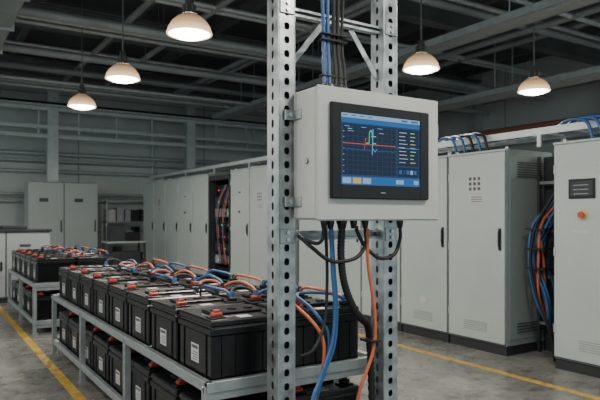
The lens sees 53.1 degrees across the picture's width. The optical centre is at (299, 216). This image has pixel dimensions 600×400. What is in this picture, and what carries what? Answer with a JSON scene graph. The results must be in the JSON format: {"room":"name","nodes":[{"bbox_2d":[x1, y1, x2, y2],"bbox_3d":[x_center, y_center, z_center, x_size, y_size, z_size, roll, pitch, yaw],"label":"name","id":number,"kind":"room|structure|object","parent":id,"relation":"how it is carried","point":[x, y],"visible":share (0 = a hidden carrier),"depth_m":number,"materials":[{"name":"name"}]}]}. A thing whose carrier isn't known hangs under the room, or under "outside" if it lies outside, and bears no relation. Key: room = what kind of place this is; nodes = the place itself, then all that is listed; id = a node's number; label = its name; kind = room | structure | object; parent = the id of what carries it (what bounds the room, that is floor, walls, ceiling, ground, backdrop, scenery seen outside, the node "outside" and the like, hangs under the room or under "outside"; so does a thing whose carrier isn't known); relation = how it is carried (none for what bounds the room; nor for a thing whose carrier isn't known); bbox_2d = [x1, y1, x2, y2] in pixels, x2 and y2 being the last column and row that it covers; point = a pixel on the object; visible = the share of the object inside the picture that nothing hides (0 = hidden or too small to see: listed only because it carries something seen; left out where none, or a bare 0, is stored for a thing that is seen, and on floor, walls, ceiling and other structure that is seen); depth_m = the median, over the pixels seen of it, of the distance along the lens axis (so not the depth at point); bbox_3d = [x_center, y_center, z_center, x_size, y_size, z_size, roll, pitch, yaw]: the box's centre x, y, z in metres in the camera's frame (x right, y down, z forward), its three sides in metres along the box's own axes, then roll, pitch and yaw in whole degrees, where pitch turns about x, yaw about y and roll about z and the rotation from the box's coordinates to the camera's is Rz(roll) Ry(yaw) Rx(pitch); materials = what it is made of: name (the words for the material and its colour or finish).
{"room":"battery room","nodes":[
{"label":"battery room","id":0,"kind":"room"},
{"bbox_2d":[41,244,108,254],"bbox_3d":[-3.317,0.463,8.698,0.560,0.075,2.039,0,0,-32],"label":"cables","id":1,"kind":"object","parent":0,"point":[59,248],"depth_m":8.53,"materials":[{"name":"rubber"}]},
{"bbox_2d":[0,84,266,254],"bbox_3d":[-6.526,-1.550,17.894,22.200,6.000,0.200,0,0,-32],"label":"wall","id":2,"kind":"structure","parent":0,"point":[11,213],"depth_m":18.26,"materials":[{"name":"grey metal"}]},
{"bbox_2d":[0,110,266,203],"bbox_3d":[-6.065,-1.550,17.915,19.000,3.600,0.260,0,0,-32],"label":"conduit","id":3,"kind":"object","parent":2,"relation":"attached to","point":[2,151],"visible":0.31,"depth_m":17.90,"materials":[{"name":"metal"}]},
{"bbox_2d":[109,263,157,268],"bbox_3d":[-1.799,0.666,6.488,0.460,0.368,0.450,0,0,-32],"label":"battery","id":4,"kind":"object","parent":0,"point":[154,264],"depth_m":6.42,"materials":[{"name":"black plastic"}]},
{"bbox_2d":[123,266,176,272],"bbox_3d":[-1.536,0.666,6.075,0.460,0.368,0.450,0,0,-32],"label":"battery","id":5,"kind":"object","parent":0,"point":[141,269],"depth_m":6.00,"materials":[{"name":"black plastic"}]},
{"bbox_2d":[104,259,345,305],"bbox_3d":[-0.891,0.463,4.885,0.560,0.075,3.521,0,0,-32],"label":"cables","id":6,"kind":"object","parent":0,"point":[251,288],"depth_m":4.58,"materials":[{"name":"rubber"}]},
{"bbox_2d":[0,303,599,399],"bbox_3d":[-0.785,1.549,8.686,22.000,0.202,21.500,0,0,-32],"label":"floor","id":7,"kind":"structure","parent":0,"point":[23,375],"depth_m":5.52,"materials":[{"name":"concrete"}]},
{"bbox_2d":[0,231,49,302],"bbox_3d":[-5.113,0.850,10.365,1.400,1.200,0.620,0,0,-32],"label":"cabinet","id":8,"kind":"object","parent":7,"relation":"on","point":[9,241],"visible":0.45,"depth_m":10.17,"materials":[{"name":"metal"}]},
{"bbox_2d":[0,225,51,231],"bbox_3d":[-5.102,0.170,10.366,1.420,0.160,0.670,0,0,-32],"label":"countertop","id":9,"kind":"structure","parent":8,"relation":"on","point":[11,228],"depth_m":10.27,"materials":[{"name":"metal"}]},
{"bbox_2d":[7,269,59,334],"bbox_3d":[-3.488,1.135,8.742,1.128,0.630,2.505,0,0,-32],"label":"rack","id":10,"kind":"object","parent":7,"relation":"on","point":[50,285],"visible":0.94,"depth_m":7.55,"materials":[{"name":"grey metal"}]},
{"bbox_2d":[11,279,18,302],"bbox_3d":[-4.245,1.131,9.410,0.460,0.368,0.450,0,0,-32],"label":"battery","id":11,"kind":"object","parent":10,"relation":"on","point":[13,283],"depth_m":9.25,"materials":[{"name":"black plastic"}]},
{"bbox_2d":[16,282,27,304],"bbox_3d":[-3.983,1.131,8.999,0.460,0.368,0.450,0,0,-32],"label":"battery","id":12,"kind":"object","parent":10,"relation":"on","point":[17,284],"depth_m":8.94,"materials":[{"name":"black plastic"}]},
{"bbox_2d":[23,285,32,310],"bbox_3d":[-3.722,1.131,8.588,0.460,0.368,0.450,0,0,-32],"label":"battery","id":13,"kind":"object","parent":10,"relation":"on","point":[25,287],"depth_m":8.35,"materials":[{"name":"black plastic"}]},
{"bbox_2d":[11,248,45,271],"bbox_3d":[-4.245,0.666,9.410,0.460,0.368,0.450,0,0,-32],"label":"battery","id":14,"kind":"object","parent":10,"relation":"on","point":[13,253],"depth_m":9.31,"materials":[{"name":"black plastic"}]},
{"bbox_2d":[16,249,51,273],"bbox_3d":[-3.983,0.666,8.999,0.460,0.368,0.450,0,0,-32],"label":"battery","id":15,"kind":"object","parent":10,"relation":"on","point":[18,261],"depth_m":8.88,"materials":[{"name":"black plastic"}]},
{"bbox_2d":[20,251,57,276],"bbox_3d":[-3.722,0.666,8.588,0.460,0.368,0.450,0,0,-32],"label":"battery","id":16,"kind":"object","parent":10,"relation":"on","point":[23,255],"depth_m":8.50,"materials":[{"name":"black plastic"}]},
{"bbox_2d":[25,289,59,315],"bbox_3d":[-3.461,1.131,8.177,0.460,0.368,0.450,0,0,-32],"label":"battery","id":17,"kind":"object","parent":10,"relation":"on","point":[28,292],"depth_m":8.03,"materials":[{"name":"black plastic"}]},
{"bbox_2d":[25,252,64,279],"bbox_3d":[-3.461,0.666,8.177,0.460,0.368,0.450,0,0,-32],"label":"battery","id":18,"kind":"object","parent":10,"relation":"on","point":[28,257],"depth_m":8.05,"materials":[{"name":"black plastic"}]},
{"bbox_2d":[31,291,70,320],"bbox_3d":[-3.199,1.131,7.767,0.460,0.368,0.450,0,0,-32],"label":"battery","id":19,"kind":"object","parent":10,"relation":"on","point":[44,300],"depth_m":7.53,"materials":[{"name":"black plastic"}]},
{"bbox_2d":[31,254,74,282],"bbox_3d":[-3.199,0.666,7.767,0.460,0.368,0.450,0,0,-32],"label":"battery","id":20,"kind":"object","parent":10,"relation":"on","point":[45,269],"depth_m":7.57,"materials":[{"name":"plastic"}]},
{"bbox_2d":[57,251,93,253],"bbox_3d":[-3.304,0.666,8.854,0.460,0.368,0.450,0,0,-32],"label":"battery","id":21,"kind":"object","parent":10,"relation":"on","point":[64,252],"depth_m":8.79,"materials":[{"name":"black plastic"}]},
{"bbox_2d":[64,251,102,255],"bbox_3d":[-3.043,0.666,8.443,0.460,0.368,0.450,0,0,-32],"label":"battery","id":22,"kind":"object","parent":10,"relation":"on","point":[72,254],"depth_m":8.39,"materials":[{"name":"black plastic"}]},
{"bbox_2d":[71,253,113,265],"bbox_3d":[-2.782,0.666,8.032,0.460,0.368,0.450,0,0,-32],"label":"battery","id":23,"kind":"object","parent":10,"relation":"on","point":[81,260],"depth_m":7.85,"materials":[{"name":"black plastic"}]},
{"bbox_2d":[24,181,97,252],"bbox_3d":[-6.332,0.270,15.931,1.720,2.360,0.720,0,0,-32],"label":"tall cabinet","id":24,"kind":"object","parent":7,"relation":"on","point":[70,209],"visible":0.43,"depth_m":15.68,"materials":[{"name":"metal"}]},
{"bbox_2d":[101,199,142,260],"bbox_3d":[-4.943,0.475,17.028,1.240,1.950,0.540,0,0,-32],"label":"storage shelf","id":25,"kind":"object","parent":7,"relation":"on","point":[117,214],"visible":0.4,"depth_m":16.84,"materials":[{"name":"metal"}]},
{"bbox_2d":[101,225,145,264],"bbox_3d":[-4.125,0.825,14.028,0.940,1.250,0.500,0,0,-32],"label":"table","id":26,"kind":"object","parent":7,"relation":"on","point":[115,234],"visible":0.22,"depth_m":13.88,"materials":[{"name":"grey metal"}]},
{"bbox_2d":[0,90,266,181],"bbox_3d":[-6.404,-1.000,16.585,17.000,4.900,0.460,0,0,-32],"label":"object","id":27,"kind":"object","parent":7,"relation":"on","point":[51,105],"visible":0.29,"depth_m":17.34,"materials":[{"name":"metal"}]},
{"bbox_2d":[143,182,153,262],"bbox_3d":[-3.684,0.255,16.048,0.808,2.390,0.863,0,0,-32],"label":"tall cabinet","id":28,"kind":"object","parent":7,"relation":"on","point":[148,188],"visible":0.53,"depth_m":15.85,"materials":[{"name":"grey metal"}]},
{"bbox_2d":[154,179,168,265],"bbox_3d":[-3.223,0.255,15.322,0.808,2.390,0.863,0,0,-32],"label":"tall cabinet","id":29,"kind":"object","parent":7,"relation":"on","point":[159,186],"visible":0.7,"depth_m":15.06,"materials":[{"name":"grey metal"}]},
{"bbox_2d":[165,177,181,269],"bbox_3d":[-2.761,0.255,14.597,0.808,2.390,0.863,0,0,-32],"label":"tall cabinet","id":30,"kind":"object","parent":7,"relation":"on","point":[171,190],"visible":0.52,"depth_m":14.35,"materials":[{"name":"grey metal"}]},
{"bbox_2d":[178,175,195,271],"bbox_3d":[-2.300,0.255,13.871,0.808,2.390,0.863,0,0,-32],"label":"tall cabinet","id":31,"kind":"object","parent":7,"relation":"on","point":[185,191],"visible":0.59,"depth_m":13.65,"materials":[{"name":"grey metal"}]},
{"bbox_2d":[192,173,221,274],"bbox_3d":[-1.838,0.255,13.146,0.808,2.390,0.863,0,0,-32],"label":"tall cabinet","id":32,"kind":"object","parent":7,"relation":"on","point":[200,182],"visible":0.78,"depth_m":12.93,"materials":[{"name":"grey metal"}]},
{"bbox_2d":[51,294,366,399],"bbox_3d":[-1.083,1.135,4.962,1.128,0.630,4.065,0,0,-32],"label":"rack","id":33,"kind":"object","parent":7,"relation":"on","point":[226,388],"visible":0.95,"depth_m":3.48,"materials":[{"name":"grey metal"}]},
{"bbox_2d":[59,311,78,348],"bbox_3d":[-2.217,1.131,6.223,0.460,0.368,0.450,0,0,-32],"label":"battery","id":34,"kind":"object","parent":33,"relation":"on","point":[64,316],"depth_m":6.03,"materials":[{"name":"black plastic"}]},
{"bbox_2d":[68,317,92,357],"bbox_3d":[-1.954,1.131,5.809,0.460,0.368,0.450,0,0,-32],"label":"battery","id":35,"kind":"object","parent":33,"relation":"on","point":[73,324],"depth_m":5.68,"materials":[{"name":"black plastic"}]},
{"bbox_2d":[59,265,113,301],"bbox_3d":[-2.217,0.666,6.223,0.460,0.368,0.450,0,0,-32],"label":"battery","id":36,"kind":"object","parent":33,"relation":"on","point":[64,271],"depth_m":6.10,"materials":[{"name":"black plastic"}]},
{"bbox_2d":[85,325,106,370],"bbox_3d":[-1.691,1.131,5.396,0.460,0.368,0.450,0,0,-32],"label":"battery","id":37,"kind":"object","parent":33,"relation":"on","point":[90,330],"depth_m":5.18,"materials":[{"name":"black plastic"}]},
{"bbox_2d":[68,267,125,307],"bbox_3d":[-1.954,0.666,5.809,0.460,0.368,0.450,0,0,-32],"label":"battery","id":38,"kind":"object","parent":33,"relation":"on","point":[75,285],"depth_m":5.68,"materials":[{"name":"black plastic"}]},
{"bbox_2d":[93,333,122,383],"bbox_3d":[-1.428,1.131,4.982,0.460,0.368,0.450,0,0,-32],"label":"battery","id":39,"kind":"object","parent":33,"relation":"on","point":[101,342],"depth_m":4.82,"materials":[{"name":"black plastic"}]},
{"bbox_2d":[80,272,143,314],"bbox_3d":[-1.691,0.666,5.396,0.460,0.368,0.450,0,0,-32],"label":"battery","id":40,"kind":"object","parent":33,"relation":"on","point":[87,281],"depth_m":5.29,"materials":[{"name":"black plastic"}]},
{"bbox_2d":[109,344,143,396],"bbox_3d":[-1.165,1.131,4.569,0.460,0.368,0.450,0,0,-32],"label":"battery","id":41,"kind":"object","parent":33,"relation":"on","point":[116,351],"depth_m":4.46,"materials":[{"name":"black plastic"}]},
{"bbox_2d":[93,277,162,323],"bbox_3d":[-1.428,0.666,4.982,0.460,0.368,0.450,0,0,-32],"label":"battery","id":42,"kind":"object","parent":33,"relation":"on","point":[101,289],"depth_m":4.86,"materials":[{"name":"black plastic"}]},
{"bbox_2d":[109,281,184,334],"bbox_3d":[-1.165,0.666,4.569,0.460,0.368,0.450,0,0,-32],"label":"battery","id":43,"kind":"object","parent":33,"relation":"on","point":[119,306],"depth_m":4.45,"materials":[{"name":"black plastic"}]},
{"bbox_2d":[131,356,167,399],"bbox_3d":[-0.902,1.131,4.155,0.460,0.368,0.450,0,0,-32],"label":"battery","id":44,"kind":"object","parent":33,"relation":"on","point":[142,368],"depth_m":3.99,"materials":[{"name":"black plastic"}]},
{"bbox_2d":[138,268,195,277],"bbox_3d":[-1.273,0.666,5.661,0.460,0.368,0.450,0,0,-32],"label":"battery","id":45,"kind":"object","parent":33,"relation":"on","point":[148,273],"depth_m":5.57,"materials":[{"name":"black plastic"}]},
{"bbox_2d":[127,287,211,346],"bbox_3d":[-0.902,0.666,4.155,0.460,0.368,0.450,0,0,-32],"label":"battery","id":46,"kind":"object","parent":33,"relation":"on","point":[140,316],"depth_m":4.02,"materials":[{"name":"black plastic"}]},
{"bbox_2d":[150,371,197,399],"bbox_3d":[-0.639,1.131,3.742,0.460,0.368,0.450,0,0,-32],"label":"battery","id":47,"kind":"object","parent":33,"relation":"on","point":[166,385],"depth_m":3.61,"materials":[{"name":"black plastic"}]},
{"bbox_2d":[156,274,214,282],"bbox_3d":[-1.010,0.666,5.248,0.460,0.368,0.450,0,0,-32],"label":"battery","id":48,"kind":"object","parent":33,"relation":"on","point":[180,278],"depth_m":5.12,"materials":[{"name":"black plastic"}]},
{"bbox_2d":[150,295,244,362],"bbox_3d":[-0.639,0.666,3.742,0.460,0.368,0.450,0,0,-32],"label":"battery","id":49,"kind":"object","parent":33,"relation":"on","point":[165,312],"depth_m":3.61,"materials":[{"name":"plastic"}]},
{"bbox_2d":[177,277,241,288],"bbox_3d":[-0.747,0.666,4.835,0.460,0.368,0.450,0,0,-32],"label":"battery","id":50,"kind":"object","parent":33,"relation":"on","point":[191,284],"depth_m":4.74,"materials":[{"name":"black plastic"}]},
{"bbox_2d":[178,304,266,380],"bbox_3d":[-0.376,0.666,3.329,0.460,0.368,0.450,0,0,-32],"label":"battery","id":51,"kind":"object","parent":33,"relation":"on","point":[221,342],"depth_m":3.14,"materials":[{"name":"black plastic"}]},
{"bbox_2d":[179,389,266,399],"bbox_3d":[-0.376,1.131,3.329,0.460,0.368,0.450,0,0,-32],"label":"battery","id":52,"kind":"object","parent":33,"relation":"on","point":[193,394],"depth_m":3.31,"materials":[{"name":"black plastic"}]},
{"bbox_2d":[194,283,266,296],"bbox_3d":[-0.484,0.666,4.421,0.460,0.368,0.450,0,0,-32],"label":"battery","id":53,"kind":"object","parent":33,"relation":"on","point":[212,291],"depth_m":4.32,"materials":[{"name":"black plastic"}]},
{"bbox_2d":[222,290,311,305],"bbox_3d":[-0.221,0.666,4.008,0.460,0.368,0.450,0,0,-32],"label":"battery","id":54,"kind":"object","parent":33,"relation":"on","point":[248,298],"depth_m":3.90,"materials":[{"name":"black plastic"}]},
{"bbox_2d":[257,298,358,367],"bbox_3d":[0.042,0.666,3.594,0.460,0.368,0.450,0,0,-32],"label":"battery","id":55,"kind":"object","parent":33,"relation":"on","point":[306,335],"depth_m":3.42,"materials":[{"name":"black plastic"}]},
{"bbox_2d":[295,377,358,399],"bbox_3d":[0.042,1.131,3.594,0.460,0.368,0.450,0,0,-32],"label":"battery","id":56,"kind":"object","parent":33,"relation":"on","point":[341,388],"depth_m":3.47,"materials":[{"name":"black plastic"}]},
{"bbox_2d":[208,173,230,279],"bbox_3d":[-1.323,0.300,12.350,0.792,2.300,1.020,0,0,-32],"label":"rack","id":57,"kind":"object","parent":7,"relation":"on","point":[219,188],"visible":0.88,"depth_m":12.39,"materials":[{"name":"black metal"}]},
{"bbox_2d":[230,166,252,283],"bbox_3d":[-0.823,0.255,11.551,0.808,2.390,0.803,0,0,-32],"label":"tall cabinet","id":58,"kind":"object","parent":7,"relation":"on","point":[240,186],"visible":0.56,"depth_m":11.32,"materials":[{"name":"grey metal"}]},
{"bbox_2d":[249,165,266,285],"bbox_3d":[-0.394,0.255,10.876,0.808,2.390,0.803,0,0,-32],"label":"tall cabinet","id":59,"kind":"object","parent":7,"relation":"on","point":[258,174],"visible":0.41,"depth_m":10.72,"materials":[{"name":"grey metal"}]},
{"bbox_2d":[295,219,298,291],"bbox_3d":[0.036,0.255,10.201,0.808,2.390,0.803,0,0,-32],"label":"tall cabinet","id":60,"kind":"object","parent":7,"relation":"on","point":[296,221],"visible":0.02,"depth_m":9.69,"materials":[{"name":"grey metal"}]},
{"bbox_2d":[299,220,327,298],"bbox_3d":[0.513,0.355,9.450,0.808,2.190,0.803,0,0,-32],"label":"tall cabinet","id":61,"kind":"object","parent":7,"relation":"on","point":[312,270],"visible":0.11,"depth_m":9.28,"materials":[{"name":"grey metal"}]},
{"bbox_2d":[267,0,396,399],"bbox_3d":[0.195,-0.250,3.200,0.875,3.400,0.170,0,0,-32],"label":"frame","id":62,"kind":"object","parent":7,"relation":"on","point":[282,58],"visible":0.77,"depth_m":3.04,"materials":[{"name":"metal"}]},
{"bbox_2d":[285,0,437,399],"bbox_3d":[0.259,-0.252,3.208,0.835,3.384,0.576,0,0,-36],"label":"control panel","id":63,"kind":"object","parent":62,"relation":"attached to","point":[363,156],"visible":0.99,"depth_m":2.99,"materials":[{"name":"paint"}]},
{"bbox_2d":[328,221,361,312],"bbox_3d":[0.943,0.355,8.775,0.808,2.190,0.803,0,0,-32],"label":"tall cabinet","id":64,"kind":"object","parent":7,"relation":"on","point":[353,269],"visible":0.12,"depth_m":8.40,"materials":[{"name":"grey metal"}]},
{"bbox_2d":[361,221,402,331],"bbox_3d":[1.372,0.355,8.100,0.808,2.190,0.803,0,0,-32],"label":"tall cabinet","id":65,"kind":"object","parent":7,"relation":"on","point":[365,293],"visible":0.09,"depth_m":8.07,"materials":[{"name":"grey metal"}]},
{"bbox_2d":[401,153,450,342],"bbox_3d":[1.802,0.355,7.425,0.808,2.190,0.803,0,0,-32],"label":"tall cabinet","id":66,"kind":"object","parent":7,"relation":"on","point":[424,243],"visible":0.48,"depth_m":7.13,"materials":[{"name":"grey metal"}]},
{"bbox_2d":[468,104,481,152],"bbox_3d":[8.352,-1.175,14.500,0.300,5.250,10.800,0,0,-32],"label":"columns","id":67,"kind":"structure","parent":7,"relation":"on","point":[474,120],"depth_m":18.86,"materials":[{"name":"metal"}]},
{"bbox_2d":[448,147,551,355],"bbox_3d":[2.234,0.355,6.746,0.808,2.190,0.813,0,0,-32],"label":"tall cabinet","id":68,"kind":"object","parent":7,"relation":"on","point":[492,308],"visible":0.94,"depth_m":6.41,"materials":[{"name":"grey metal"}]},
{"bbox_2d":[525,156,555,360],"bbox_3d":[2.602,0.400,6.189,0.544,2.100,0.520,0,0,-32],"label":"rack","id":69,"kind":"object","parent":7,"relation":"on","point":[546,280],"visible":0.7,"depth_m":6.17,"materials":[{"name":"metal"}]},
{"bbox_2d":[553,137,599,378],"bbox_3d":[2.978,0.355,5.560,0.825,2.190,0.913,0,0,-32],"label":"tall cabinet","id":70,"kind":"object","parent":7,"relation":"on","point":[576,162],"visible":1,"depth_m":5.53,"materials":[{"name":"grey metal"}]},
{"bbox_3d":[3.470,0.355,4.803,0.808,2.190,0.908,0,0,-32],"label":"cabinet","id":71,"kind":"object","parent":7,"relation":"on","visible":0},
{"bbox_2d":[150,114,599,179],"bbox_3d":[-0.172,-0.921,10.439,0.508,0.424,14.001,0,0,-32],"label":"cable tray","id":72,"kind":"object","parent":71,"relation":"on","point":[582,127],"visible":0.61,"depth_m":6.67,"materials":[{"name":"metal"}]},
{"bbox_2d":[3,0,599,93],"bbox_3d":[-0.755,-4.650,8.824,22.200,0.200,21.700,0,0,-32],"label":"ceiling","id":73,"kind":"structure","parent":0,"point":[244,28],"depth_m":15.21,"materials":[{"name":"metal"}]},
{"bbox_2d":[213,0,599,119],"bbox_3d":[4.058,-3.645,11.412,3.930,1.790,18.900,0,0,-32],"label":"roof beams","id":74,"kind":"structure","parent":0,"point":[544,9],"depth_m":11.26,"materials":[{"name":"grey metal"}]},
{"bbox_2d":[67,0,95,109],"bbox_3d":[-3.946,-3.248,10.859,0.494,2.605,0.494,0,0,-32],"label":"pendant lamp","id":75,"kind":"object","parent":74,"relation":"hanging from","point":[81,101],"visible":0.99,"depth_m":10.79,"materials":[{"name":"white"}]},
{"bbox_2d":[105,0,139,83],"bbox_3d":[-2.566,-3.248,8.691,0.494,2.605,0.494,0,0,-32],"label":"pendant lamp","id":76,"kind":"object","parent":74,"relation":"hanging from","point":[122,72],"visible":1,"depth_m":8.59,"materials":[{"name":"white"}]},
{"bbox_2d":[166,0,211,40],"bbox_3d":[-1.208,-3.248,6.556,0.494,2.605,0.494,0,0,-32],"label":"pendant lamp","id":77,"kind":"object","parent":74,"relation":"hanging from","point":[187,26],"visible":1,"depth_m":6.43,"materials":[{"name":"white"}]},
{"bbox_2d":[0,0,599,153],"bbox_3d":[-0.811,-3.020,8.847,21.130,3.040,20.800,0,0,-32],"label":"ceiling pipes","id":78,"kind":"object","parent":74,"relation":"hanging from","point":[250,54],"visible":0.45,"depth_m":12.48,"materials":[{"name":"metal"}]},
{"bbox_2d":[0,0,29,53],"bbox_3d":[-4.574,-3.150,8.586,0.960,0.660,14.400,0,0,-32],"label":"ventilation duct","id":79,"kind":"object","parent":78,"relation":"attached to","point":[9,9],"visible":1,"depth_m":8.49,"materials":[{"name":"metal"}]},
{"bbox_2d":[0,0,599,101],"bbox_3d":[-0.785,-4.175,8.686,22.000,0.750,21.500,0,0,-32],"label":"roof beams","id":80,"kind":"structure","parent":74,"relation":"attached to","point":[407,10],"depth_m":14.34,"materials":[{"name":"grey metal"}]},
{"bbox_2d":[403,0,439,74],"bbox_3d":[1.641,-3.248,8.132,0.494,2.605,0.494,0,0,-32],"label":"pendant lamp","id":81,"kind":"object","parent":74,"relation":"hanging from","point":[421,62],"visible":1,"depth_m":8.02,"materials":[{"name":"white"}]},
{"bbox_2d":[517,0,550,95],"bbox_3d":[3.724,-3.248,9.552,0.494,2.605,0.494,0,0,-32],"label":"pendant lamp","id":82,"kind":"object","parent":74,"relation":"hanging from","point":[534,85],"visible":1,"depth_m":9.45,"materials":[{"name":"white"}]},
{"bbox_2d":[397,55,599,156],"bbox_3d":[8.580,-1.550,14.645,0.200,6.000,21.500,0,0,-32],"label":"wall","id":83,"kind":"structure","parent":0,"point":[582,99],"depth_m":17.51,"materials":[{"name":"grey metal"}]}
]}

